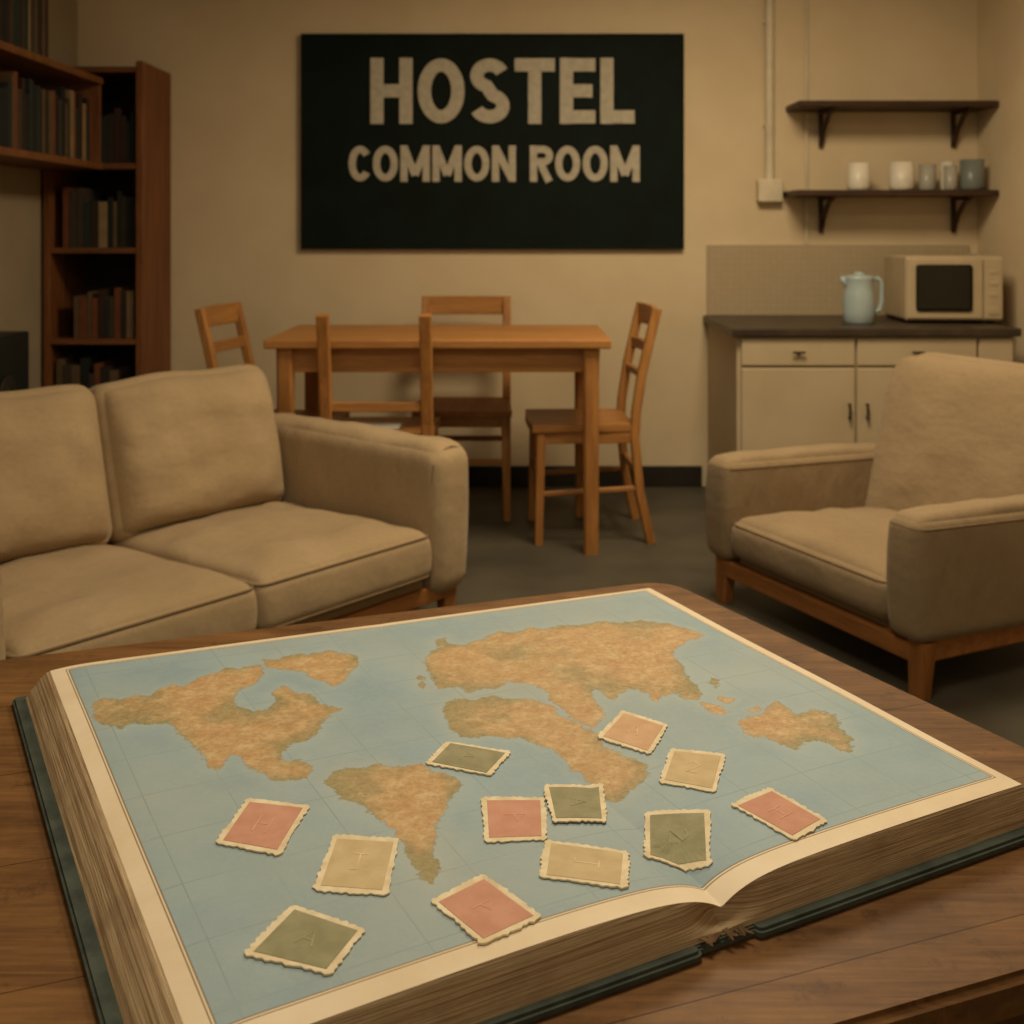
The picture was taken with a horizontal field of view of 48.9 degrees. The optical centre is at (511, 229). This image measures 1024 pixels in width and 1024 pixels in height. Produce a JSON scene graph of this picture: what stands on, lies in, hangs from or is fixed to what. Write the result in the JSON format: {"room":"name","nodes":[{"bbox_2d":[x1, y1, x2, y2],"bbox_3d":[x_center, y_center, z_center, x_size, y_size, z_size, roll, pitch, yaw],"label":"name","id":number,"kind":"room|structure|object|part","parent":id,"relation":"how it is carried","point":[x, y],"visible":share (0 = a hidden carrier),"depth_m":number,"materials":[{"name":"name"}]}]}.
{"room":"shared lounge","nodes":[
{"label":"shared lounge","id":0,"kind":"room"},
{"bbox_2d":[0,0,77,388],"bbox_3d":[-2.170,-0.125,1.950,0.100,2.750,7.100,0,0,0],"label":"wall","id":1,"kind":"structure","parent":0,"point":[21,189],"depth_m":4.96,"materials":[{"name":"paint"}]},
{"bbox_2d":[0,0,102,169],"bbox_3d":[-1.975,-0.625,4.276,0.290,0.710,1.552,0,0,0],"label":"bookshelf","id":2,"kind":"object","parent":1,"relation":"attached to","point":[54,123],"visible":1,"depth_m":4.48,"materials":[{"name":"brown wood"}]},
{"bbox_3d":[-1.975,-0.285,4.275,0.290,0.030,1.550,0,0,0],"label":"shelf","id":3,"kind":"part","parent":2,"relation":"part of","materials":[{"name":"brown wood"}]},
{"bbox_3d":[-1.975,-0.665,4.275,0.290,0.030,1.550,0,0,0],"label":"shelf","id":4,"kind":"part","parent":2,"relation":"part of","materials":[{"name":"brown wood"}]},
{"bbox_2d":[78,0,976,485],"bbox_3d":[0.075,-0.125,5.550,4.590,2.750,0.100,0,0,0],"label":"wall","id":5,"kind":"structure","parent":0,"point":[234,66],"depth_m":5.50,"materials":[{"name":"paint"}]},
{"bbox_2d":[301,34,683,248],"bbox_3d":[-0.095,-0.430,5.482,1.860,1.046,0.036,0,0,0],"label":"sign","id":6,"kind":"object","parent":5,"relation":"attached to","point":[409,141],"visible":1,"depth_m":5.47,"materials":[{"name":"paint"}]},
{"bbox_2d":[468,466,701,486],"bbox_3d":[-0.365,1.200,5.491,2.580,0.100,0.018,0,0,0],"label":"baseboard","id":7,"kind":"structure","parent":5,"relation":"attached to","point":[478,476],"depth_m":5.48,"materials":[{"name":"paint"}]},
{"bbox_2d":[756,0,807,243],"bbox_3d":[1.317,-0.715,5.470,0.253,1.570,0.060,0,0,0],"label":"conduit","id":8,"kind":"object","parent":5,"relation":"attached to","point":[769,189],"visible":1,"depth_m":5.45,"materials":[{"name":"plastic"}]},
{"bbox_2d":[707,245,968,314],"bbox_3d":[1.587,0.243,5.492,1.275,0.343,0.015,0,0,0],"label":"backsplash","id":9,"kind":"structure","parent":5,"relation":"attached to","point":[741,279],"depth_m":5.49,"materials":[{"name":"tile"}]},
{"bbox_2d":[783,190,998,232],"bbox_3d":[1.792,-0.087,5.370,0.945,0.200,0.260,0,0,0],"label":"shelf","id":10,"kind":"object","parent":5,"relation":"attached to","point":[966,196],"visible":0.99,"depth_m":5.24,"materials":[{"name":"brown wood"}]},
{"bbox_2d":[847,163,869,189],"bbox_3d":[1.642,-0.252,5.331,0.110,0.128,0.106,0,0,-17],"label":"coffee mug","id":11,"kind":"object","parent":10,"relation":"on","point":[858,174],"visible":0.98,"depth_m":5.28,"materials":[{"name":"ceramic"}]},
{"bbox_2d":[889,162,914,189],"bbox_3d":[1.844,-0.254,5.330,0.118,0.132,0.116,0,0,-16],"label":"coffee mug","id":12,"kind":"object","parent":10,"relation":"on","point":[901,174],"visible":0.92,"depth_m":5.28,"materials":[{"name":"ceramic"}]},
{"bbox_2d":[918,164,935,189],"bbox_3d":[1.975,-0.250,5.360,0.080,0.125,0.080,0,0,0],"label":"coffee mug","id":13,"kind":"object","parent":10,"relation":"on","point":[926,173],"visible":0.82,"depth_m":5.33,"materials":[{"name":"grey ceramic"}]},
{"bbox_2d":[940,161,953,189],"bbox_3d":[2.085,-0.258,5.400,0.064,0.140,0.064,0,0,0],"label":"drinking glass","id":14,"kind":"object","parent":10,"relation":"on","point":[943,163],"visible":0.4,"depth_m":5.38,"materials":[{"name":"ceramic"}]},
{"bbox_2d":[944,165,956,189],"bbox_3d":[2.062,-0.245,5.300,0.060,0.115,0.060,0,0,0],"label":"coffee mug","id":15,"kind":"object","parent":10,"relation":"on","point":[950,171],"visible":0.95,"depth_m":5.27,"materials":[{"name":"white ceramic"}]},
{"bbox_2d":[959,159,984,189],"bbox_3d":[2.177,-0.260,5.331,0.113,0.145,0.110,0,0,-17],"label":"coffee mug","id":16,"kind":"object","parent":10,"relation":"on","point":[971,171],"visible":0.96,"depth_m":5.28,"materials":[{"name":"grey ceramic"}]},
{"bbox_2d":[786,100,998,146],"bbox_3d":[1.800,-0.503,5.370,0.930,0.200,0.260,0,0,0],"label":"shelf","id":17,"kind":"object","parent":5,"relation":"attached to","point":[828,107],"visible":1,"depth_m":5.29,"materials":[{"name":"brown wood"}]},
{"bbox_2d":[410,486,1023,746],"bbox_3d":[0.075,1.300,1.950,4.590,0.100,7.300,0,0,0],"label":"floor","id":18,"kind":"structure","parent":0,"point":[984,688],"depth_m":4.10,"materials":[{"name":"grey concrete"}]},
{"bbox_2d":[0,331,28,391],"bbox_3d":[-2.025,0.830,4.370,0.150,0.840,0.420,0,0,0],"label":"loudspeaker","id":19,"kind":"object","parent":18,"relation":"on","point":[14,345],"visible":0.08,"depth_m":4.44,"materials":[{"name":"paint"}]},
{"bbox_2d":[43,61,170,388],"bbox_3d":[-1.883,0.245,5.272,0.445,2.010,0.425,0,0,0],"label":"bookcase","id":20,"kind":"object","parent":18,"relation":"on","point":[107,231],"visible":0.76,"depth_m":5.12,"materials":[{"name":"brown wood"}]},
{"bbox_3d":[-1.883,0.092,5.269,0.385,0.025,0.409,0,0,0],"label":"shelf","id":21,"kind":"part","parent":20,"relation":"part of","materials":[{"name":"brown wood"}]},
{"bbox_3d":[-1.883,0.502,5.269,0.385,0.025,0.409,0,0,0],"label":"shelf","id":22,"kind":"part","parent":20,"relation":"part of","materials":[{"name":"brown wood"}]},
{"bbox_2d":[56,108,135,388],"bbox_3d":[-1.883,0.158,5.214,0.355,1.424,0.248,0,0,0],"label":"books","id":23,"kind":"object","parent":20,"relation":"on","point":[83,220],"depth_m":5.09,"materials":[{"name":"paper"}]},
{"bbox_3d":[-1.883,-0.287,5.269,0.385,0.025,0.409,0,0,0],"label":"shelf","id":24,"kind":"part","parent":20,"relation":"part of","materials":[{"name":"brown wood"}]},
{"bbox_3d":[-1.883,-0.723,5.269,0.385,0.025,0.409,0,0,0],"label":"shelf","id":25,"kind":"part","parent":20,"relation":"part of","materials":[{"name":"brown wood"}]},
{"bbox_3d":[-1.883,0.235,5.479,0.385,1.990,0.012,0,0,0],"label":"panel","id":26,"kind":"part","parent":20,"relation":"part of","materials":[{"name":"brown wood"}]},
{"bbox_2d":[0,364,467,659],"bbox_3d":[-1.062,0.858,3.307,1.046,0.784,1.700,0,0,40],"label":"sofa","id":27,"kind":"object","parent":18,"relation":"on","point":[168,505],"visible":0.94,"depth_m":3.38,"materials":[{"name":"fabric"}]},
{"bbox_3d":[-1.528,0.908,2.712,0.996,0.483,0.190,0,0,40],"label":"arm","id":28,"kind":"part","parent":27,"relation":"part of","materials":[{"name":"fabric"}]},
{"bbox_2d":[0,384,111,563],"bbox_3d":[-1.480,0.712,3.213,0.237,0.511,0.671,-20,-13,40],"label":"cushion","id":29,"kind":"object","parent":27,"relation":"on","point":[56,441],"depth_m":3.25,"materials":[{"name":"fabric"}]},
{"bbox_2d":[0,544,256,658],"bbox_3d":[-1.186,0.995,2.981,0.816,0.197,0.671,-3,-2,40],"label":"seat cushion","id":30,"kind":"object","parent":27,"relation":"on","point":[58,598],"depth_m":2.85,"materials":[{"name":"fabric"}]},
{"bbox_2d":[89,364,283,542],"bbox_3d":[-1.050,0.710,3.715,0.250,0.511,0.671,-19,-12,37],"label":"cushion","id":31,"kind":"object","parent":27,"relation":"on","point":[182,452],"depth_m":3.58,"materials":[{"name":"fabric"}]},
{"bbox_2d":[106,502,431,628],"bbox_3d":[-0.762,0.996,3.486,0.816,0.195,0.671,-3,-2,40],"label":"seat cushion","id":32,"kind":"object","parent":27,"relation":"on","point":[300,562],"depth_m":3.33,"materials":[{"name":"fabric"}]},
{"bbox_3d":[-1.054,1.120,3.300,0.910,0.080,1.600,0,0,40],"label":"frame","id":33,"kind":"part","parent":27,"relation":"part of","materials":[{"name":"wood"}]},
{"bbox_3d":[-0.557,0.908,3.869,0.996,0.484,0.190,0,0,40],"label":"arm","id":34,"kind":"part","parent":27,"relation":"part of","materials":[{"name":"fabric"}]},
{"bbox_3d":[-0.702,1.140,3.005,0.030,0.050,1.600,0,0,40],"label":"rail","id":35,"kind":"part","parent":27,"relation":"part of","materials":[{"name":"brown wood"}]},
{"bbox_3d":[-0.212,1.195,3.612,0.055,0.110,0.055,0,0,40],"label":"leg","id":36,"kind":"part","parent":27,"relation":"part of","materials":[{"name":"brown wood"}]},
{"bbox_2d":[194,302,349,419],"bbox_3d":[-0.979,0.782,4.660,0.532,0.943,0.430,0,0,8],"label":"dining chair","id":37,"kind":"object","parent":18,"relation":"on","point":[207,317],"visible":0.21,"depth_m":4.73,"materials":[{"name":"brown wood"}]},
{"bbox_3d":[-1.204,0.782,4.500,0.126,0.943,0.038,0,0,8],"label":"leg","id":38,"kind":"part","parent":37,"relation":"part of","materials":[{"name":"brown wood"}]},
{"bbox_3d":[-1.222,0.355,4.695,0.040,0.085,0.384,0,0,8],"label":"rail","id":39,"kind":"part","parent":37,"relation":"part of","materials":[{"name":"brown wood"}]},
{"bbox_3d":[-1.151,0.782,4.877,0.126,0.943,0.038,0,0,8],"label":"leg","id":40,"kind":"part","parent":37,"relation":"part of","materials":[{"name":"brown wood"}]},
{"bbox_3d":[-0.924,0.788,4.653,0.422,0.026,0.430,0,0,8],"label":"seat","id":41,"kind":"part","parent":37,"relation":"part of","materials":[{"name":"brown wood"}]},
{"bbox_2d":[316,314,440,435],"bbox_3d":[-0.510,0.782,4.412,0.430,0.943,0.529,0,0,0],"label":"dining chair","id":42,"kind":"object","parent":18,"relation":"on","point":[425,425],"visible":0.45,"depth_m":4.22,"materials":[{"name":"brown wood"}]},
{"bbox_3d":[-0.700,0.782,4.210,0.046,0.943,0.126,0,0,0],"label":"leg","id":43,"kind":"part","parent":42,"relation":"part of","materials":[{"name":"brown wood"}]},
{"bbox_3d":[-0.510,0.788,4.466,0.430,0.026,0.422,0,0,0],"label":"seat","id":44,"kind":"part","parent":42,"relation":"part of","materials":[{"name":"brown wood"}]},
{"bbox_3d":[-0.320,0.782,4.210,0.046,0.943,0.126,0,0,0],"label":"leg","id":45,"kind":"part","parent":42,"relation":"part of","materials":[{"name":"brown wood"}]},
{"bbox_2d":[264,325,610,554],"bbox_3d":[-0.285,0.835,4.650,1.330,0.830,0.690,0,0,0],"label":"dining table","id":46,"kind":"object","parent":18,"relation":"on","point":[354,348],"visible":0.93,"depth_m":4.36,"materials":[{"name":"brown wood"}]},
{"bbox_3d":[-0.875,0.853,4.360,0.066,0.795,0.066,0,0,0],"label":"leg","id":47,"kind":"part","parent":46,"relation":"part of","materials":[{"name":"brown wood"}]},
{"bbox_3d":[-0.875,0.853,4.940,0.066,0.795,0.066,0,0,0],"label":"leg","id":48,"kind":"part","parent":46,"relation":"part of","materials":[{"name":"brown wood"}]},
{"bbox_3d":[0.305,0.853,4.940,0.066,0.795,0.066,0,0,0],"label":"leg","id":49,"kind":"part","parent":46,"relation":"part of","materials":[{"name":"brown wood"}]},
{"bbox_3d":[0.305,0.853,4.360,0.066,0.795,0.066,0,0,0],"label":"leg","id":50,"kind":"part","parent":46,"relation":"part of","materials":[{"name":"brown wood"}]},
{"bbox_2d":[412,296,511,520],"bbox_3d":[-0.215,0.782,5.079,0.430,0.943,0.532,0,0,0],"label":"dining chair","id":51,"kind":"object","parent":18,"relation":"on","point":[453,411],"visible":0.63,"depth_m":5.11,"materials":[{"name":"brown wood"}]},
{"bbox_3d":[-0.405,0.782,5.280,0.038,0.943,0.126,0,0,0],"label":"leg","id":52,"kind":"part","parent":51,"relation":"part of","materials":[{"name":"brown wood"}]},
{"bbox_3d":[-0.215,0.788,5.024,0.430,0.026,0.422,0,0,0],"label":"seat","id":53,"kind":"part","parent":51,"relation":"part of","materials":[{"name":"brown wood"}]},
{"bbox_3d":[-0.215,0.355,5.325,0.384,0.085,0.040,0,0,0],"label":"rail","id":54,"kind":"part","parent":51,"relation":"part of","materials":[{"name":"brown wood"}]},
{"bbox_3d":[-0.027,1.027,4.857,0.042,0.446,0.044,0,0,0],"label":"leg","id":55,"kind":"part","parent":51,"relation":"part of","materials":[{"name":"brown wood"}]},
{"bbox_3d":[-0.025,0.782,5.280,0.038,0.943,0.126,0,0,0],"label":"leg","id":56,"kind":"part","parent":51,"relation":"part of","materials":[{"name":"brown wood"}]},
{"bbox_2d":[0,583,1023,1023],"bbox_3d":[-0.211,0.950,1.330,1.752,0.600,1.103,0,0,-20],"label":"coffee table","id":57,"kind":"object","parent":18,"relation":"on","point":[948,947],"visible":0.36,"depth_m":1.03,"materials":[{"name":"brown wood"}]},
{"bbox_2d":[12,588,1023,1023],"bbox_3d":[-0.038,0.623,1.382,1.008,0.053,0.873,0,0,-27],"label":"open book","id":58,"kind":"object","parent":57,"relation":"on","point":[138,765],"visible":1,"depth_m":1.19,"materials":[{"name":"paper"}]},
{"bbox_2d":[216,798,309,856],"bbox_3d":[-0.249,0.597,1.128,0.074,0.003,0.102,0,0,8],"label":"stamp","id":59,"kind":"object","parent":58,"relation":"on","point":[260,825],"visible":1,"depth_m":1.13,"materials":[{"name":"paper"}]},
{"bbox_2d":[244,905,365,975],"bbox_3d":[-0.172,0.597,0.948,0.084,0.003,0.073,0,0,22],"label":"stamp","id":60,"kind":"object","parent":58,"relation":"on","point":[300,937],"visible":1,"depth_m":0.94,"materials":[{"name":"paper"}]},
{"bbox_2d":[312,834,398,895],"bbox_3d":[-0.146,0.596,1.059,0.072,0.002,0.101,0,0,0],"label":"stamp","id":61,"kind":"object","parent":58,"relation":"on","point":[352,864],"visible":1,"depth_m":1.05,"materials":[{"name":"paper"}]},
{"bbox_2d":[426,741,510,775],"bbox_3d":[-0.049,0.598,1.276,0.085,0.004,0.065,0,0,17],"label":"stamp","id":62,"kind":"object","parent":58,"relation":"on","point":[457,756],"visible":1,"depth_m":1.27,"materials":[{"name":"paper"}]},
{"bbox_2d":[431,874,540,944],"bbox_3d":[-0.024,0.596,0.990,0.067,0.002,0.087,0,0,-38],"label":"stamp","id":63,"kind":"object","parent":58,"relation":"on","point":[485,909],"visible":1,"depth_m":0.99,"materials":[{"name":"paper"}]},
{"bbox_2d":[480,796,547,842],"bbox_3d":[0.002,0.598,1.144,0.070,0.004,0.092,0,0,0],"label":"stamp","id":64,"kind":"object","parent":58,"relation":"on","point":[506,819],"visible":1,"depth_m":1.14,"materials":[{"name":"paper"}]},
{"bbox_2d":[544,783,607,822],"bbox_3d":[0.067,0.600,1.180,0.066,0.008,0.088,0,0,0],"label":"stamp","id":65,"kind":"object","parent":58,"relation":"on","point":[573,802],"visible":1,"depth_m":1.18,"materials":[{"name":"paper"}]},
{"bbox_2d":[539,839,630,889],"bbox_3d":[0.069,0.599,1.063,0.088,0.006,0.071,0,0,11],"label":"stamp","id":66,"kind":"object","parent":58,"relation":"on","point":[572,862],"visible":1,"depth_m":1.06,"materials":[{"name":"paper"}]},
{"bbox_2d":[598,710,667,754],"bbox_3d":[0.147,0.598,1.343,0.074,0.003,0.093,0,0,28],"label":"stamp","id":67,"kind":"object","parent":58,"relation":"on","point":[642,734],"visible":1,"depth_m":1.34,"materials":[{"name":"paper"}]},
{"bbox_2d":[643,809,712,871],"bbox_3d":[0.165,0.605,1.122,0.069,0.016,0.091,0,0,8],"label":"stamp","id":68,"kind":"object","parent":58,"relation":"on","point":[680,839],"visible":1,"depth_m":1.12,"materials":[{"name":"paper"}]},
{"bbox_2d":[659,748,725,792],"bbox_3d":[0.200,0.598,1.250,0.066,0.004,0.091,0,0,18],"label":"stamp","id":69,"kind":"object","parent":58,"relation":"on","point":[698,770],"visible":1,"depth_m":1.25,"materials":[{"name":"paper"}]},
{"bbox_2d":[731,787,826,840],"bbox_3d":[0.275,0.597,1.154,0.061,0.003,0.087,0,0,-35],"label":"stamp","id":70,"kind":"object","parent":58,"relation":"on","point":[784,815],"visible":1,"depth_m":1.15,"materials":[{"name":"paper"}]},
{"bbox_2d":[525,302,661,545],"bbox_3d":[0.324,0.782,4.682,0.532,0.943,0.430,0,0,-3],"label":"dining chair","id":71,"kind":"object","parent":18,"relation":"on","point":[546,426],"visible":0.94,"depth_m":4.49,"materials":[{"name":"brown wood"}]},
{"bbox_3d":[0.092,1.027,4.858,0.044,0.446,0.042,0,0,-3],"label":"leg","id":72,"kind":"part","parent":71,"relation":"part of","materials":[{"name":"brown wood"}]},
{"bbox_3d":[0.112,1.027,4.483,0.044,0.446,0.042,0,0,-3],"label":"leg","id":73,"kind":"part","parent":71,"relation":"part of","materials":[{"name":"brown wood"}]},
{"bbox_3d":[0.269,0.788,4.679,0.422,0.026,0.430,0,0,-3],"label":"seat","id":74,"kind":"part","parent":71,"relation":"part of","materials":[{"name":"brown wood"}]},
{"bbox_3d":[0.514,0.782,4.882,0.126,0.943,0.038,0,0,-3],"label":"leg","id":75,"kind":"part","parent":71,"relation":"part of","materials":[{"name":"brown wood"}]},
{"bbox_3d":[0.534,0.782,4.503,0.126,0.943,0.038,0,0,-3],"label":"leg","id":76,"kind":"part","parent":71,"relation":"part of","materials":[{"name":"brown wood"}]},
{"bbox_3d":[0.570,0.355,4.695,0.040,0.085,0.384,0,0,-3],"label":"rail","id":77,"kind":"part","parent":71,"relation":"part of","materials":[{"name":"brown wood"}]},
{"bbox_2d":[703,315,1021,461],"bbox_3d":[1.540,0.833,5.120,1.220,0.835,0.750,0,0,0],"label":"base cabinet","id":78,"kind":"object","parent":18,"relation":"on","point":[775,381],"visible":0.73,"depth_m":4.77,"materials":[{"name":"paint"}]},
{"bbox_3d":[1.212,0.517,4.780,0.480,0.115,0.020,0,0,0],"label":"drawer","id":79,"kind":"part","parent":78,"relation":"part of","materials":[{"name":"paint"}]},
{"bbox_3d":[1.212,0.868,4.780,0.480,0.565,0.020,0,0,0],"label":"door panel","id":80,"kind":"part","parent":78,"relation":"part of","materials":[{"name":"paint"}]},
{"bbox_3d":[1.212,0.517,4.753,0.056,0.010,0.010,0,0,0],"label":"drawer pull","id":81,"kind":"part","parent":78,"relation":"part of","materials":[{"name":"metal"}]},
{"bbox_3d":[1.425,0.765,4.750,0.012,0.070,0.010,0,0,0],"label":"door pull","id":82,"kind":"part","parent":78,"relation":"part of","materials":[{"name":"metal"}]},
{"bbox_2d":[703,315,1021,336],"bbox_3d":[1.540,0.432,5.122,1.220,0.035,0.745,0,0,0],"label":"countertop","id":83,"kind":"structure","parent":78,"relation":"on","point":[733,325],"depth_m":4.80,"materials":[{"name":"laminate"}]},
{"bbox_2d":[839,272,883,323],"bbox_3d":[1.554,0.300,5.018,0.156,0.230,0.150,0,0,43],"label":"electric kettle","id":84,"kind":"object","parent":83,"relation":"on","point":[858,293],"visible":1,"depth_m":4.97,"materials":[{"name":"plastic"}]},
{"bbox_3d":[1.487,0.232,5.020,0.060,0.058,0.030,0,0,0],"label":"spout","id":85,"kind":"part","parent":84,"relation":"part of","materials":[{"name":"plastic"}]},
{"bbox_3d":[1.628,0.292,5.020,0.059,0.174,0.022,0,0,0],"label":"handle","id":86,"kind":"part","parent":84,"relation":"part of","materials":[{"name":"plastic"}]},
{"bbox_2d":[884,254,1002,322],"bbox_3d":[1.971,0.265,5.168,0.425,0.300,0.380,0,0,3],"label":"microwave","id":87,"kind":"object","parent":83,"relation":"on","point":[920,287],"visible":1,"depth_m":4.99,"materials":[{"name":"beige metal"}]},
{"bbox_3d":[1.920,0.260,4.996,0.330,0.270,0.014,0,0,3],"label":"door frame","id":88,"kind":"part","parent":87,"relation":"part of","materials":[{"name":"beige plastic"}]},
{"bbox_3d":[2.130,0.260,4.986,0.080,0.270,0.012,0,0,3],"label":"control panel","id":89,"kind":"part","parent":87,"relation":"part of","materials":[{"name":"beige plastic"}]},
{"bbox_3d":[1.500,0.765,4.750,0.012,0.070,0.010,0,0,0],"label":"door pull","id":90,"kind":"part","parent":78,"relation":"part of","materials":[{"name":"metal"}]},
{"bbox_3d":[1.715,0.868,4.780,0.506,0.565,0.020,0,0,0],"label":"door panel","id":91,"kind":"part","parent":78,"relation":"part of","materials":[{"name":"paint"}]},
{"bbox_3d":[1.715,0.517,4.780,0.506,0.115,0.020,0,0,0],"label":"drawer","id":92,"kind":"part","parent":78,"relation":"part of","materials":[{"name":"paint"}]},
{"bbox_3d":[1.715,0.517,4.753,0.056,0.010,0.010,0,0,0],"label":"drawer pull","id":93,"kind":"part","parent":78,"relation":"part of","materials":[{"name":"metal"}]},
{"bbox_3d":[2.050,0.517,4.780,0.144,0.115,0.020,0,0,0],"label":"drawer","id":94,"kind":"part","parent":78,"relation":"part of","materials":[{"name":"paint"}]},
{"bbox_2d":[706,352,1023,700],"bbox_3d":[1.263,0.844,3.590,0.902,0.828,0.980,0,0,-25],"label":"armchair","id":95,"kind":"object","parent":18,"relation":"on","point":[908,543],"visible":1,"depth_m":3.53,"materials":[{"name":"beige fabric"}]},
{"bbox_3d":[0.723,1.175,3.805,0.058,0.153,0.065,0,0,-26],"label":"leg","id":96,"kind":"part","parent":95,"relation":"part of","materials":[{"name":"brown wood"}]},
{"bbox_3d":[1.034,0.938,3.947,0.796,0.365,0.138,0,0,-25],"label":"arm","id":97,"kind":"part","parent":95,"relation":"part of","materials":[{"name":"fabric"}]},
{"bbox_2d":[731,507,897,619],"bbox_3d":[1.179,1.012,3.552,0.696,0.177,0.726,3,-1,-25],"label":"seat cushion","id":98,"kind":"object","parent":95,"relation":"on","point":[838,556],"depth_m":3.44,"materials":[{"name":"fabric"}]},
{"bbox_3d":[0.901,1.131,3.408,0.035,0.053,0.840,0,0,-25],"label":"rail","id":99,"kind":"part","parent":95,"relation":"part of","materials":[{"name":"brown wood"}]},
{"bbox_3d":[1.098,1.175,3.020,0.058,0.153,0.065,0,0,-25],"label":"leg","id":100,"kind":"part","parent":95,"relation":"part of","materials":[{"name":"brown wood"}]},
{"bbox_3d":[1.519,0.755,3.702,0.217,0.676,0.846,18,-7,-24],"label":"backrest","id":101,"kind":"part","parent":95,"relation":"part of","materials":[{"name":"fabric"}]},
{"bbox_3d":[1.396,0.938,3.187,0.796,0.364,0.138,0,0,-25],"label":"arm","id":102,"kind":"part","parent":95,"relation":"part of","materials":[{"name":"fabric"}]},
{"bbox_3d":[1.429,1.125,3.177,0.730,0.060,0.036,0,0,-25],"label":"rail","id":103,"kind":"part","parent":95,"relation":"part of","materials":[{"name":"brown wood"}]},
{"bbox_2d":[977,0,1023,362],"bbox_3d":[2.320,-0.125,1.950,0.100,2.750,7.100,0,0,0],"label":"wall","id":104,"kind":"structure","parent":0,"point":[1000,23],"depth_m":5.18,"materials":[{"name":"paint"}]}
]}

